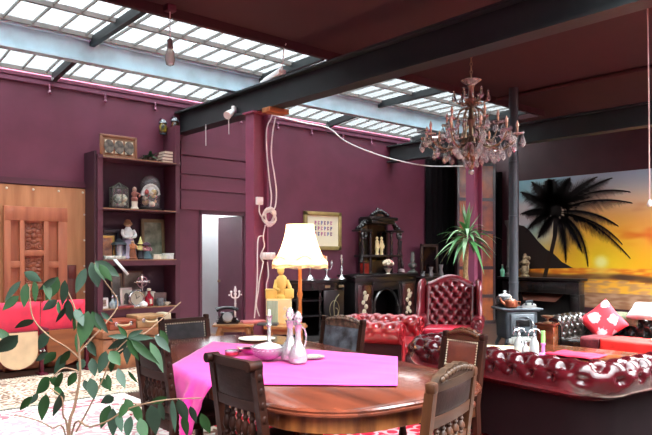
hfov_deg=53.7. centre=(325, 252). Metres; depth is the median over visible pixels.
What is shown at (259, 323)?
book
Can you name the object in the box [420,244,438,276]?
mirror
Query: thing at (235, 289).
candelabra
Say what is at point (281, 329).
side table
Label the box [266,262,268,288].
cable
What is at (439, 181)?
curtain
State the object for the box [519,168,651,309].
mural
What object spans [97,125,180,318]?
shelf unit
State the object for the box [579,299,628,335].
cushion
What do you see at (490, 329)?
floor
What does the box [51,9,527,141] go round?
trim
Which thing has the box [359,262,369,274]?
lantern
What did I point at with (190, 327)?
dining chair
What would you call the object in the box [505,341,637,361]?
coffee table
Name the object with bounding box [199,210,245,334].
trim
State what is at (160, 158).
book
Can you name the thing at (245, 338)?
plate
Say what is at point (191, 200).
panelling
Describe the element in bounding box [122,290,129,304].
picture
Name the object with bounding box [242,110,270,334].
column
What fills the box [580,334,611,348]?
blanket
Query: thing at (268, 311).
candle
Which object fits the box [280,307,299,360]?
decanter
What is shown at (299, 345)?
decanter
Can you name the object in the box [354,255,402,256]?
shelf
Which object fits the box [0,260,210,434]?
leafy plant
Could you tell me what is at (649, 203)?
pendant bulb
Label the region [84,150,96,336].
trim
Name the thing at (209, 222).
wall
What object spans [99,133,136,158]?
frame
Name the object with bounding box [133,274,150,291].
cross
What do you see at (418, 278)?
base cabinet
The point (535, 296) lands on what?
hood
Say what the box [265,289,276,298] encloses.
trinket box
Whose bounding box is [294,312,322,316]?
shelf
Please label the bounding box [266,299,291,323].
radio
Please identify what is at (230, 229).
door
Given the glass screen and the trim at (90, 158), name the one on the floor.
the glass screen
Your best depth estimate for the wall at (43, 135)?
10.53 m
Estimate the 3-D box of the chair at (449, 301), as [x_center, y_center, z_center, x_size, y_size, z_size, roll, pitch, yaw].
[1.717,0.904,8.995,0.970,1.192,0.825,0,0,15]
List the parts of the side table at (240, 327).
leg, leg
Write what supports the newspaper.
on the coffee table at (610, 354)
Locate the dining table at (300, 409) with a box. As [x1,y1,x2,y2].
[148,335,481,434]
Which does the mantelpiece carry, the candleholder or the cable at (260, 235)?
the candleholder
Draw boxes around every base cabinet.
[416,276,439,303]
[535,321,559,344]
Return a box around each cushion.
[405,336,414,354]
[422,324,471,333]
[561,334,599,348]
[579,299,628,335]
[626,302,651,319]
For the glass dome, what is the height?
0.506 m
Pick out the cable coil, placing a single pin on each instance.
(271, 210)
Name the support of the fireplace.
on the floor
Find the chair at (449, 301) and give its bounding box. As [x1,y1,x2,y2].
[415,274,484,333]
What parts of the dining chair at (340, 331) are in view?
leg, backrest, crest rail, leg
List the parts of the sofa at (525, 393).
arm, backrest, panel, arm, panel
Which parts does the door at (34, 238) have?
carved panel, carved panel, carved panel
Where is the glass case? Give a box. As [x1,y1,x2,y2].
[109,183,128,208]
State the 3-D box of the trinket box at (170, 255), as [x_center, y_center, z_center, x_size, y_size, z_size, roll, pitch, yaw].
[-2.277,0.045,9.283,0.140,0.085,0.110,0,0,-41]
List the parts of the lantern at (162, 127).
glass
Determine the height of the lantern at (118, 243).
0.291 m
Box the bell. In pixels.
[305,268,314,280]
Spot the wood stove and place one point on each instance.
(508, 319)
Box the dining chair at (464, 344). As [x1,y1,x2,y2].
[398,327,487,434]
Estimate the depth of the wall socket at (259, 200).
8.10 m
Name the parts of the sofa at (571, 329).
arm, backrest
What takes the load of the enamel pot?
on the wood stove
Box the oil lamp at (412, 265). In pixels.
[407,252,417,272]
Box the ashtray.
[225,349,238,355]
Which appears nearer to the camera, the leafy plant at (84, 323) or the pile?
the leafy plant at (84, 323)
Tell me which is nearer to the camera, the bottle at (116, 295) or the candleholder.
the bottle at (116, 295)
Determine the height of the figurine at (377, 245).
0.347 m
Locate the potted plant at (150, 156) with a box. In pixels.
[141,151,158,160]
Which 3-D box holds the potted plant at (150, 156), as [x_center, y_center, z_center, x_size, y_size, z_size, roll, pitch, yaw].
[-2.508,-1.371,9.177,0.294,0.151,0.253,0,0,2]
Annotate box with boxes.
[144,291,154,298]
[151,254,161,258]
[154,292,165,304]
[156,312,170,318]
[162,253,173,258]
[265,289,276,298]
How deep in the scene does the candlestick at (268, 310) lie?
4.79 m
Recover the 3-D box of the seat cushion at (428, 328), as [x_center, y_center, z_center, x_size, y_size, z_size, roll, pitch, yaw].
[1.689,1.080,8.887,0.660,0.140,0.580,0,0,15]
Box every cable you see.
[254,235,262,317]
[256,262,263,315]
[260,225,265,261]
[266,115,272,206]
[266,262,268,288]
[271,117,276,208]
[273,115,465,166]
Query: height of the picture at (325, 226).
0.618 m
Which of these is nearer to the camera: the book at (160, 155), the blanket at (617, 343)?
the blanket at (617, 343)
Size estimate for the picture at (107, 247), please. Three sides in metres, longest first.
0.294 x 0.169 x 0.012 m
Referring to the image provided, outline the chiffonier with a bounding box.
[282,278,345,341]
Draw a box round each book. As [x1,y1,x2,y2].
[118,305,133,308]
[156,157,172,160]
[157,154,172,157]
[158,151,172,154]
[240,319,265,323]
[257,322,278,325]
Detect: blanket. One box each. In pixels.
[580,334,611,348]
[600,336,651,353]
[617,312,638,326]
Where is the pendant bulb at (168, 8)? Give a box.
[164,3,175,65]
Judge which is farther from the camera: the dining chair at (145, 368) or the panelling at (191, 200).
the panelling at (191, 200)
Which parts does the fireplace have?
door, cornice, panel, drawer, door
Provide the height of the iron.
0.110 m
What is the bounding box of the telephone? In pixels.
[215,306,239,323]
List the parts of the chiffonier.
panel, door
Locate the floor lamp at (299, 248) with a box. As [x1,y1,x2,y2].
[272,224,327,339]
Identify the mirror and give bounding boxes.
[368,225,385,259]
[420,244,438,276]
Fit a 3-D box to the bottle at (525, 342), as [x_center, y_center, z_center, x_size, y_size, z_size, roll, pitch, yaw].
[2.006,0.954,6.471,0.073,0.212,0.071,0,0,-42]
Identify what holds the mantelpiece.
on the floor
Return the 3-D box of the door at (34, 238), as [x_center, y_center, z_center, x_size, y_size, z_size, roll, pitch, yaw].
[-3.738,0.444,8.303,0.779,2.073,0.087,0,0,-41]
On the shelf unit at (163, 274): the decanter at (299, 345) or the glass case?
the glass case
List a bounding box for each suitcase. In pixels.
[104,317,135,330]
[126,313,163,327]
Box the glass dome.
[139,175,160,209]
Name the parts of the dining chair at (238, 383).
leg, crest rail, backrest, rail, leg, seat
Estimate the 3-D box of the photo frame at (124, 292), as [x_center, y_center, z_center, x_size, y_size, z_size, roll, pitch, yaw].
[-2.776,0.618,8.943,0.174,0.270,0.051,0,0,-41]
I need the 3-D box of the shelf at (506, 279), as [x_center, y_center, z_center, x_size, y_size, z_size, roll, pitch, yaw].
[4.469,0.535,13.434,0.320,0.050,1.898,0,0,-41]
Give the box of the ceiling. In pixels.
[146,0,651,136]
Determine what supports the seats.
on the floor
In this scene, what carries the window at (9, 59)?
in the wall at (43, 135)
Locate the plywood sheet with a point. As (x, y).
(73, 199)
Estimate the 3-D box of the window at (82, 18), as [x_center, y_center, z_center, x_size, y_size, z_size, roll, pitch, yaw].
[-1.673,-2.508,7.512,13.407,0.067,1.300,0,0,-41]
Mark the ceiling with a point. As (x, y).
(342, 27)
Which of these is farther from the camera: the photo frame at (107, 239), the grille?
the photo frame at (107, 239)
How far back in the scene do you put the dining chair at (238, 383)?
3.25 m
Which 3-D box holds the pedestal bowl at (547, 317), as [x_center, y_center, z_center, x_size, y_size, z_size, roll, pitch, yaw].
[2.922,0.873,8.497,0.170,0.095,0.170,0,0,-41]
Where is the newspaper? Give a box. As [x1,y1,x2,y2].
[487,345,527,352]
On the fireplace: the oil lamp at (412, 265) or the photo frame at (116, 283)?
the oil lamp at (412, 265)
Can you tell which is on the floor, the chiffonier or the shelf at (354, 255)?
the chiffonier
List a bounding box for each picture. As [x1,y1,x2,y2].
[103,238,111,255]
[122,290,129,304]
[144,222,161,253]
[308,215,337,245]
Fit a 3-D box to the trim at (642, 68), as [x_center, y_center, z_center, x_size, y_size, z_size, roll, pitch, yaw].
[5.079,-2.490,7.782,0.060,0.060,7.000,0,0,-41]
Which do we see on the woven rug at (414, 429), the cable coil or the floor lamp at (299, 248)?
the floor lamp at (299, 248)
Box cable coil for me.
[262,207,276,226]
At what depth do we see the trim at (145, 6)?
7.47 m
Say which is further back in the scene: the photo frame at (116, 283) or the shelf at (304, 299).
the shelf at (304, 299)
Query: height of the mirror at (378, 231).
0.674 m
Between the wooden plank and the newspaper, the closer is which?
the newspaper
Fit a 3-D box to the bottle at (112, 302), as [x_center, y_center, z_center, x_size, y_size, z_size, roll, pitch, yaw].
[-2.897,0.661,8.739,0.090,0.182,0.090,0,0,-41]
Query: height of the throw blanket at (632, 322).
0.168 m
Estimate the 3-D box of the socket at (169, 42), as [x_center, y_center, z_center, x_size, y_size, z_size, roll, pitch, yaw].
[-1.595,-2.142,6.583,0.060,0.110,0.058,0,0,-41]
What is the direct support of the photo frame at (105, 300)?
on the shelf unit at (163, 274)
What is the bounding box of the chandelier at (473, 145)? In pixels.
[419,57,525,174]
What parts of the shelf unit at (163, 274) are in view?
panel, paper strip, panel, shelf, shelf, shelf, shelf, shelf, shelf, shelf, shelf, panel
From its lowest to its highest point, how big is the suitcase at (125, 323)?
0.123 m
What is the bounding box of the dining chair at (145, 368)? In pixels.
[128,333,230,434]
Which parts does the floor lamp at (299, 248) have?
lamp shade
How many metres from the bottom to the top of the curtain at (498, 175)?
3.270 m
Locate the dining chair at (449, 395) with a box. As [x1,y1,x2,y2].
[420,361,477,434]
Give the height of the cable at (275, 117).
1.208 m
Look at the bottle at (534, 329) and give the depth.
6.57 m
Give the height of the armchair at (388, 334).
0.707 m
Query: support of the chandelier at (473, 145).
hanging from the ceiling
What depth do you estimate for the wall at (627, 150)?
13.09 m
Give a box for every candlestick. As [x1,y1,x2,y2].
[266,309,272,341]
[322,256,332,279]
[337,255,345,278]
[539,331,545,355]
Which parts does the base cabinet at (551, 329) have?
door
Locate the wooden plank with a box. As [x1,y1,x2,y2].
[66,265,75,365]
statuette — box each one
[130,187,140,208]
[273,266,293,298]
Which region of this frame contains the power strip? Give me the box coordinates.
[261,252,274,259]
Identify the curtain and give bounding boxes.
[425,158,454,274]
[495,172,501,318]
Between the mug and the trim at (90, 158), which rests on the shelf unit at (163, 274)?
the mug
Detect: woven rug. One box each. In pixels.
[0,367,138,410]
[0,393,168,434]
[112,401,488,434]
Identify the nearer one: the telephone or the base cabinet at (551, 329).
the telephone
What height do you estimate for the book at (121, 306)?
0.030 m
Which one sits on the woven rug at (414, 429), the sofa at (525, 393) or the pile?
the sofa at (525, 393)
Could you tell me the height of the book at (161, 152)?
0.044 m
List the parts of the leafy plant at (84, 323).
stem, stem, stem, stem, stem, stem, stem, stem, stem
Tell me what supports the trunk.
on the woven rug at (13, 392)
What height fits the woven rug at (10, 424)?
0.014 m
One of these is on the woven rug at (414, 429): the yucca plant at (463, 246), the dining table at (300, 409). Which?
the dining table at (300, 409)
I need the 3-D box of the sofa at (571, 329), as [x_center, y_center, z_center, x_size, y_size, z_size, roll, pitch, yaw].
[4.192,1.172,8.280,1.044,0.656,2.529,0,0,-43]
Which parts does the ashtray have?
lid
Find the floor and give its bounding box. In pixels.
[0,320,508,410]
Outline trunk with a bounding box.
[89,327,158,370]
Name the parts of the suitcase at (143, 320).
lid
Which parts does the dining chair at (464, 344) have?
leg, leg, backrest, crest rail, leg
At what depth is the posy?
12.06 m
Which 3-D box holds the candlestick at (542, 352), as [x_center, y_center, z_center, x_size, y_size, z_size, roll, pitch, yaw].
[2.255,0.929,6.692,0.100,0.262,0.098,0,0,-41]
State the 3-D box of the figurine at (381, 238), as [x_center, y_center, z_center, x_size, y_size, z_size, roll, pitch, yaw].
[1.064,-0.137,12.222,0.098,0.347,0.098,0,0,4]
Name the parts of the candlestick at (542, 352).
stem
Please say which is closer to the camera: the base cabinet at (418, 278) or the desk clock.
the desk clock
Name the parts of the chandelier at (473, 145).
arm, arm, arm, arm, arm, arm, lamp shade, stem, lamp shade, crown dish, chain, arm, arm, arm, arm, arm, arm, arm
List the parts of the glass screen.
panel, panel, panel, panel, panel, panel, panel, panel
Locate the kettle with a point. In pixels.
(509, 303)
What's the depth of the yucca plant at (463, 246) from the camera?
10.26 m
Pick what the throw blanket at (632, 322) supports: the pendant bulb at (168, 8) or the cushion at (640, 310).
the cushion at (640, 310)
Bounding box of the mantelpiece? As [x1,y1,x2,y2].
[497,276,587,321]
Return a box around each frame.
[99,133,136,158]
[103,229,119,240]
[103,235,114,255]
[103,298,108,308]
[111,274,121,301]
[119,288,131,305]
[122,271,142,290]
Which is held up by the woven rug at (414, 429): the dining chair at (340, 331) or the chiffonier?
the dining chair at (340, 331)
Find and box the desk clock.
[128,289,144,306]
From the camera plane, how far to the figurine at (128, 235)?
8.92 m
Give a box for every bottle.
[109,295,114,308]
[115,295,119,307]
[145,288,153,305]
[500,264,504,275]
[512,327,525,351]
[521,337,529,352]
[528,328,540,353]
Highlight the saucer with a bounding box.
[299,354,324,358]
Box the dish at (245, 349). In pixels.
[236,345,253,354]
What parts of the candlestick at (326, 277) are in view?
stem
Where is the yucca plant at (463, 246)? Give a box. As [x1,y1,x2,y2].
[434,202,496,279]
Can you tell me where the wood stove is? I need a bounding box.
[491,87,542,345]
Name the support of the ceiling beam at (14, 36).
attached to the wall
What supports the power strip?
attached to the column at (257, 180)
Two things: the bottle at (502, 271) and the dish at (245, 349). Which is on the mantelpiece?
the bottle at (502, 271)
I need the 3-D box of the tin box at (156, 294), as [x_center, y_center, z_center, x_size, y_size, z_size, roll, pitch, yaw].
[-2.422,0.662,9.342,0.190,0.180,0.100,0,0,-41]
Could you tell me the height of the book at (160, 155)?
0.044 m
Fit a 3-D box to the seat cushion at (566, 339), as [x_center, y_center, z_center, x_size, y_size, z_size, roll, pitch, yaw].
[3.650,1.220,8.686,0.710,0.190,0.655,0,0,-43]
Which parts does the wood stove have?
leg, plate, door, pane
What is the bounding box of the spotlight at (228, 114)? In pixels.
[223,106,236,118]
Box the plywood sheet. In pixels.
[0,183,84,368]
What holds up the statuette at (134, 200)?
on the shelf unit at (163, 274)
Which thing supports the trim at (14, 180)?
attached to the wall at (43, 135)
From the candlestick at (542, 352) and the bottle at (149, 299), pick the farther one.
the bottle at (149, 299)
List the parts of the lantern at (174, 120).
glass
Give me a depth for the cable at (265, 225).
8.15 m
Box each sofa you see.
[407,330,651,434]
[544,312,651,348]
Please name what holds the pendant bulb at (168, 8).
hanging from the ceiling
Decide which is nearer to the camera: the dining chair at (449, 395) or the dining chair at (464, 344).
the dining chair at (449, 395)
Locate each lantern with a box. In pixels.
[111,238,126,255]
[159,118,166,134]
[171,116,178,125]
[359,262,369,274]
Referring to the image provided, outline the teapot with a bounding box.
[139,301,147,306]
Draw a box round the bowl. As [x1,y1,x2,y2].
[250,342,283,360]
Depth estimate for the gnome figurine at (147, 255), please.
9.00 m
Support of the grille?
attached to the radio
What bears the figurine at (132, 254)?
on the shelf unit at (163, 274)
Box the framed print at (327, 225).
[303,211,341,249]
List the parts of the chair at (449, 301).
arm, backrest, arm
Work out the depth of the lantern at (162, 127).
9.43 m
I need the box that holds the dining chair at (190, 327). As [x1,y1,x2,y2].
[158,314,210,400]
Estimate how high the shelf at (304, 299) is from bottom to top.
0.025 m
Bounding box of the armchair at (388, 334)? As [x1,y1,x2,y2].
[348,313,423,363]
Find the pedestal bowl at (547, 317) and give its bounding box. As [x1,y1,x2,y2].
[541,315,553,322]
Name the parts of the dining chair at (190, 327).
leg, crest rail, backrest, leg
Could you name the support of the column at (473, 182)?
on the floor
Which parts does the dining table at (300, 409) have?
leg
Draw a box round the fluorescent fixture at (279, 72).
[260,44,285,82]
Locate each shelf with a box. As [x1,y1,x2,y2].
[292,297,322,301]
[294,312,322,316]
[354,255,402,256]
[497,276,587,281]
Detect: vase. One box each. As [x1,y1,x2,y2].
[428,267,433,276]
[438,265,443,275]
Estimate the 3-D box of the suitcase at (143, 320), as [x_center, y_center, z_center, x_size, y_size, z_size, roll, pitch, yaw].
[-2.428,0.906,8.668,0.378,0.162,0.406,0,0,-41]
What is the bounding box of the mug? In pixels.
[156,298,165,305]
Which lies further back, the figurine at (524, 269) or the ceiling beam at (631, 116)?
the figurine at (524, 269)
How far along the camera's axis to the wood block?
7.93 m
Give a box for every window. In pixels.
[0,0,508,120]
[0,48,437,138]
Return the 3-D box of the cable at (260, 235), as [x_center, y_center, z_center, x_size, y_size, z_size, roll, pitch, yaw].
[-0.848,0.297,8.110,0.146,1.040,0.016,0,0,-41]
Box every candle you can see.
[267,309,270,316]
[541,331,544,342]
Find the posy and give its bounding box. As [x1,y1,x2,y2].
[382,259,393,273]
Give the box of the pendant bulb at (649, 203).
[647,9,651,206]
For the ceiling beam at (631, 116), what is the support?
attached to the wall at (43, 135)
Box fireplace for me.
[337,208,418,315]
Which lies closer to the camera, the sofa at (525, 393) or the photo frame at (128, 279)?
the sofa at (525, 393)
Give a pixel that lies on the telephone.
(225, 317)
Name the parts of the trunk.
lid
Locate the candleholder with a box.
[504,220,508,276]
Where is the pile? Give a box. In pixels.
[103,256,125,259]
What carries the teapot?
on the shelf unit at (163, 274)
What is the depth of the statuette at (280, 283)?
7.85 m
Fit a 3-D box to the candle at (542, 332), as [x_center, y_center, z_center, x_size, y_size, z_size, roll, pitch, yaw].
[2.255,0.875,6.692,0.042,0.130,0.042,0,0,-41]
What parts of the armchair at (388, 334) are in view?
backrest, panel, arm, arm, seat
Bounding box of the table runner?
[545,350,606,358]
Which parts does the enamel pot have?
lid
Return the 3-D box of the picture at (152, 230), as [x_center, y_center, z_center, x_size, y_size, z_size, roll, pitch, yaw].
[-2.524,-0.203,9.387,0.318,0.532,0.012,0,-3,-41]
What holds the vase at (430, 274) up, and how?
on the base cabinet at (418, 278)
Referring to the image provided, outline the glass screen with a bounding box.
[457,160,494,323]
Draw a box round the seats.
[0,299,88,375]
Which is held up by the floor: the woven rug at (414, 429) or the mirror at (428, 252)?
the woven rug at (414, 429)
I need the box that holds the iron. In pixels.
[522,300,535,307]
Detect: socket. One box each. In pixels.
[167,38,172,49]
[256,197,262,204]
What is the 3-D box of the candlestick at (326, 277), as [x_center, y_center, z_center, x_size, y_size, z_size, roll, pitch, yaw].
[0.009,0.258,11.209,0.274,0.410,0.166,0,0,-15]
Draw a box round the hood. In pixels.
[521,292,563,301]
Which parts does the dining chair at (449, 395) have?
leg, rail, crest rail, backrest, spindle rail, leg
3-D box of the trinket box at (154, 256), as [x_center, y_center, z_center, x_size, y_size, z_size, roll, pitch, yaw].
[-2.418,0.053,9.160,0.130,0.070,0.110,0,0,-40]
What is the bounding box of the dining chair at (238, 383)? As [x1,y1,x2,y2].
[203,351,294,434]
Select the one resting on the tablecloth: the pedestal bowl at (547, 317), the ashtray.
the ashtray
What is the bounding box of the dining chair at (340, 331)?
[319,315,365,352]
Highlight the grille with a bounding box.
[267,301,277,321]
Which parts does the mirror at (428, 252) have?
glass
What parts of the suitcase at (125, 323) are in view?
lid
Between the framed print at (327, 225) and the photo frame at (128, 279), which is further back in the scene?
the framed print at (327, 225)
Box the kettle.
[500,296,520,307]
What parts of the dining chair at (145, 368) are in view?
leg, crest rail, backrest, rail, spindle rail, leg, seat, seat frame, leg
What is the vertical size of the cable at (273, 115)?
0.664 m
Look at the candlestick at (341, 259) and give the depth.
11.42 m
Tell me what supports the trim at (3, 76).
attached to the wall at (43, 135)
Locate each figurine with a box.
[121,219,136,258]
[129,241,137,258]
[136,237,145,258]
[142,242,152,258]
[375,237,379,254]
[380,237,383,254]
[519,253,530,276]
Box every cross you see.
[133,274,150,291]
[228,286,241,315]
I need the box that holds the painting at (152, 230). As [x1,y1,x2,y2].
[140,219,164,253]
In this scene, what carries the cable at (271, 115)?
attached to the column at (257, 180)
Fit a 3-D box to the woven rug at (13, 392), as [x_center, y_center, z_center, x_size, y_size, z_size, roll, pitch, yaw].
[-2.225,1.495,7.919,3.800,0.010,1.660,0,0,-41]
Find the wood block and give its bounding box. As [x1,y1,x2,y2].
[262,106,288,115]
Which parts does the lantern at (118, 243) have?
glass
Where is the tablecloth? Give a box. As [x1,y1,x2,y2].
[172,341,397,434]
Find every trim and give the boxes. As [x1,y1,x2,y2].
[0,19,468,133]
[0,68,409,144]
[0,176,85,187]
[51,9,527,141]
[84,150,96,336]
[99,0,543,125]
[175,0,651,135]
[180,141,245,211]
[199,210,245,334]
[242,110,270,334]
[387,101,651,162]
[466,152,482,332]
[496,65,651,100]
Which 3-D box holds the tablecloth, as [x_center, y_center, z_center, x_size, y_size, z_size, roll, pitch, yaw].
[-0.253,0.925,4.476,1.510,0.379,1.712,0,0,4]
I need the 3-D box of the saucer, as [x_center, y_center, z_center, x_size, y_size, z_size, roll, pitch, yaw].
[-0.098,0.729,4.505,0.180,0.012,0.180,0,0,-41]
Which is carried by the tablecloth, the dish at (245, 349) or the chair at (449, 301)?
the dish at (245, 349)
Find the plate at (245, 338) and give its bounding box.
[238,336,274,340]
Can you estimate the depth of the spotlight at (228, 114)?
8.43 m
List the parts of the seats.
seat, backrest, backrest, seat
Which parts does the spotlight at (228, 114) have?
lamp shade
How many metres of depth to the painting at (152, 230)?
9.40 m
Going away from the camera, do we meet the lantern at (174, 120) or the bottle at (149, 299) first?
the bottle at (149, 299)
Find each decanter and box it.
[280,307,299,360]
[288,311,307,363]
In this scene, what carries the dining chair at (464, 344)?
on the woven rug at (414, 429)
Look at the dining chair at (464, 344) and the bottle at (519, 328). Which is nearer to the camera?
the dining chair at (464, 344)
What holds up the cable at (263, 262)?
attached to the power strip
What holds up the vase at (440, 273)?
on the base cabinet at (418, 278)
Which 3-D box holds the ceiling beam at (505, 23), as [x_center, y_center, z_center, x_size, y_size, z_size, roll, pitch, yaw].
[1.090,-1.955,6.005,0.200,0.330,9.990,0,0,-41]
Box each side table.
[212,322,256,335]
[263,323,306,339]
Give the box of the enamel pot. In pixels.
[495,290,512,306]
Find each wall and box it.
[0,67,463,371]
[202,215,233,333]
[482,127,651,312]
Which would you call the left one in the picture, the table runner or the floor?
the floor
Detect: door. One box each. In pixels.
[3,205,67,371]
[217,216,242,334]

